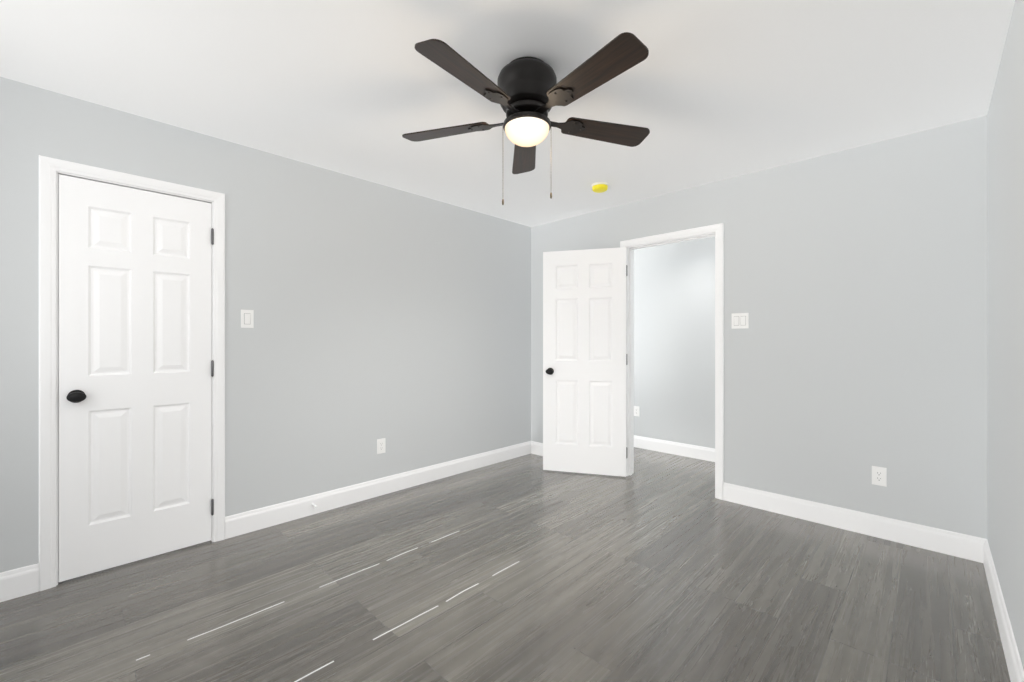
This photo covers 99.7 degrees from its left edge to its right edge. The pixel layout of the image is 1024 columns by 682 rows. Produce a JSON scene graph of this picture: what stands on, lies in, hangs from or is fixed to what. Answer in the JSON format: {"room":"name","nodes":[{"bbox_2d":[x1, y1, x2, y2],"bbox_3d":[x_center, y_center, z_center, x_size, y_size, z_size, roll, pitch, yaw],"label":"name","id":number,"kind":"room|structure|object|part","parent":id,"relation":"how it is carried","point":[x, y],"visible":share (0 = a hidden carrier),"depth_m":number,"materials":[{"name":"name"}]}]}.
{"room":"empty bedroom","nodes":[
{"label":"empty bedroom","id":0,"kind":"room"},
{"bbox_2d":[0,77,530,572],"bbox_3d":[-1.260,-0.010,3.248,0.120,2.440,4.320,0,0,44],"label":"wall","id":1,"kind":"structure","parent":0,"point":[398,321],"depth_m":3.01,"materials":[{"name":"grey paint"}]},
{"bbox_2d":[0,563,38,601],"bbox_3d":[-2.452,1.144,1.926,0.015,0.132,0.462,0,0,44],"label":"baseboard","id":2,"kind":"structure","parent":1,"relation":"attached to","point":[19,582],"depth_m":2.04,"materials":[{"name":"white wood"}]},
{"bbox_2d":[39,155,224,590],"bbox_3d":[-2.049,0.155,2.391,0.185,2.109,0.768,0,0,44],"label":"door frame","id":3,"kind":"structure","parent":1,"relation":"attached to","point":[57,352],"depth_m":2.33,"materials":[{"name":"white wood"}]},
{"bbox_3d":[-2.038,0.185,2.387,0.165,2.026,0.644,0,0,44],"label":"closet door","id":4,"kind":"part","parent":3,"relation":"part of","materials":[{"name":"white wood"}]},
{"bbox_3d":[-2.029,0.185,2.397,0.165,1.726,0.617,0,0,44],"label":"knob","id":5,"kind":"part","parent":3,"relation":"part of","materials":[{"name":"black"}]},
{"bbox_2d":[241,310,253,327],"bbox_3d":[-1.672,-0.140,2.730,0.011,0.114,0.070,0,0,44],"label":"light switch","id":6,"kind":"object","parent":1,"relation":"attached to","point":[247,318],"visible":1,"depth_m":2.73,"materials":[{"name":"white plastic"}]},
{"bbox_2d":[225,441,531,538],"bbox_3d":[-0.773,1.144,3.653,0.015,0.132,2.820,0,0,44],"label":"baseboard","id":7,"kind":"structure","parent":1,"relation":"attached to","point":[238,524],"depth_m":3.25,"materials":[{"name":"white wood"}]},
{"bbox_2d":[377,438,385,453],"bbox_3d":[-1.027,0.826,3.396,0.008,0.114,0.070,0,0,44],"label":"electrical outlet","id":8,"kind":"object","parent":1,"relation":"attached to","point":[381,445],"visible":1,"depth_m":3.39,"materials":[{"name":"white plastic"}]},
{"bbox_2d":[0,447,1010,681],"bbox_3d":[-0.097,1.260,2.836,5.123,0.100,5.710,0,0,44],"label":"floor","id":9,"kind":"structure","parent":0,"point":[656,566],"depth_m":2.02,"materials":[{"name":"grey laminate"}]},
{"bbox_2d":[0,0,1014,226],"bbox_3d":[-0.097,-1.280,2.836,5.123,0.100,5.710,0,0,44],"label":"ceiling","id":10,"kind":"structure","parent":0,"point":[704,92],"depth_m":2.02,"materials":[{"name":"white paint"}]},
{"bbox_2d":[402,32,649,204],"bbox_3d":[0.066,-0.922,1.926,1.195,0.615,1.190,0,0,44],"label":"ceiling fan","id":11,"kind":"object","parent":10,"relation":"hanging from","point":[527,93],"visible":1,"depth_m":1.85,"materials":[{"name":"brown metal"}]},
{"bbox_3d":[-0.316,-1.008,2.084,0.437,0.006,0.138,0,12,18],"label":"blade","id":12,"kind":"part","parent":11,"relation":"part of","materials":[{"name":"brown wood"}]},
{"label":"blade","id":13,"kind":"part","parent":11,"relation":"part of","materials":[{"name":"brown wood"}]},
{"bbox_3d":[0.068,-1.008,2.363,0.138,0.006,0.437,-12,0,0],"label":"blade","id":14,"kind":"part","parent":11,"relation":"part of","materials":[{"name":"brown wood"}]},
{"bbox_3d":[0.068,-0.929,1.959,0.202,0.074,0.202,0,0,44],"label":"glass","id":15,"kind":"part","parent":11,"relation":"part of","materials":[{"name":"white glass"}]},
{"bbox_3d":[0.305,-1.008,1.633,0.138,0.006,0.437,15,-9,-35],"label":"blade","id":16,"kind":"part","parent":11,"relation":"part of","materials":[{"name":"brown wood"}]},
{"bbox_3d":[0.452,-1.008,2.084,0.437,0.006,0.138,0,-12,-18],"label":"blade","id":17,"kind":"part","parent":11,"relation":"part of","materials":[{"name":"brown wood"}]},
{"bbox_2d":[591,182,608,192],"bbox_3d":[0.694,-1.206,3.407,0.132,0.048,0.132,0,0,44],"label":"smoke detector","id":18,"kind":"object","parent":10,"relation":"attached to","point":[599,187],"visible":1,"depth_m":3.37,"materials":[{"name":"yellow plastic"}]},
{"bbox_2d":[634,237,714,448],"bbox_3d":[1.683,-0.010,4.752,4.643,2.440,0.120,0,0,44],"label":"wall","id":19,"kind":"structure","parent":0,"point":[674,342],"depth_m":4.61,"materials":[{"name":"grey paint"}]},
{"bbox_2d":[634,406,638,415],"bbox_3d":[1.418,0.799,4.921,0.070,0.114,0.008,0,0,44],"label":"outlet","id":20,"kind":"object","parent":19,"relation":"attached to","point":[636,410],"visible":1,"depth_m":4.92,"materials":[{"name":"white plastic"}]},
{"bbox_2d":[634,435,714,461],"bbox_3d":[1.679,1.144,4.662,4.523,0.132,0.015,0,0,44],"label":"baseboard","id":21,"kind":"structure","parent":19,"relation":"attached to","point":[686,450],"depth_m":4.58,"materials":[{"name":"white wood"}]},
{"bbox_2d":[531,115,986,538],"bbox_3d":[1.438,-0.010,3.554,3.323,2.440,0.120,0,0,44],"label":"wall","id":22,"kind":"structure","parent":0,"point":[855,283],"depth_m":2.75,"materials":[{"name":"grey paint"}]},
{"bbox_2d":[532,441,542,455],"bbox_3d":[0.600,1.144,4.274,1.057,0.132,0.015,0,0,44],"label":"baseboard","id":23,"kind":"structure","parent":22,"relation":"attached to","point":[537,448],"depth_m":4.58,"materials":[{"name":"white wood"}]},
{"bbox_2d":[620,223,723,499],"bbox_3d":[1.342,0.178,3.647,0.790,2.063,0.120,0,0,44],"label":"door frame","id":24,"kind":"structure","parent":22,"relation":"in","point":[630,360],"depth_m":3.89,"materials":[{"name":"white wood"}]},
{"bbox_2d":[543,247,626,476],"bbox_3d":[0.657,0.185,3.930,0.758,2.026,0.165,0,0,16],"label":"hall door","id":25,"kind":"structure","parent":24,"relation":"attached to","point":[584,361],"depth_m":3.91,"materials":[{"name":"white wood"}]},
{"bbox_2d":[732,313,748,328],"bbox_3d":[1.694,-0.150,3.212,0.116,0.114,0.011,0,0,44],"label":"light switch","id":26,"kind":"object","parent":22,"relation":"attached to","point":[740,320],"visible":1,"depth_m":3.21,"materials":[{"name":"white plastic"}]},
{"bbox_2d":[723,482,979,561],"bbox_3d":[2.088,1.144,2.826,1.331,0.132,0.015,0,0,44],"label":"baseboard","id":27,"kind":"structure","parent":22,"relation":"attached to","point":[947,542],"depth_m":2.71,"materials":[{"name":"white wood"}]},
{"bbox_2d":[872,466,886,486],"bbox_3d":[2.263,0.833,2.662,0.070,0.114,0.008,0,0,44],"label":"electrical outlet","id":28,"kind":"object","parent":22,"relation":"attached to","point":[879,476],"visible":1,"depth_m":2.66,"materials":[{"name":"white plastic"}]},
{"bbox_2d":[987,0,1023,669],"bbox_3d":[1.567,-0.010,1.217,0.120,2.440,5.350,0,0,44],"label":"wall","id":29,"kind":"structure","parent":0,"point":[1005,326],"depth_m":1.72,"materials":[{"name":"grey paint"}]},
{"bbox_2d":[980,538,1023,681],"bbox_3d":[1.160,1.144,0.895,0.015,0.132,4.080,0,0,44],"label":"baseboard","id":30,"kind":"structure","parent":29,"relation":"attached to","point":[1013,661],"depth_m":1.74,"materials":[{"name":"white wood"}]}
]}

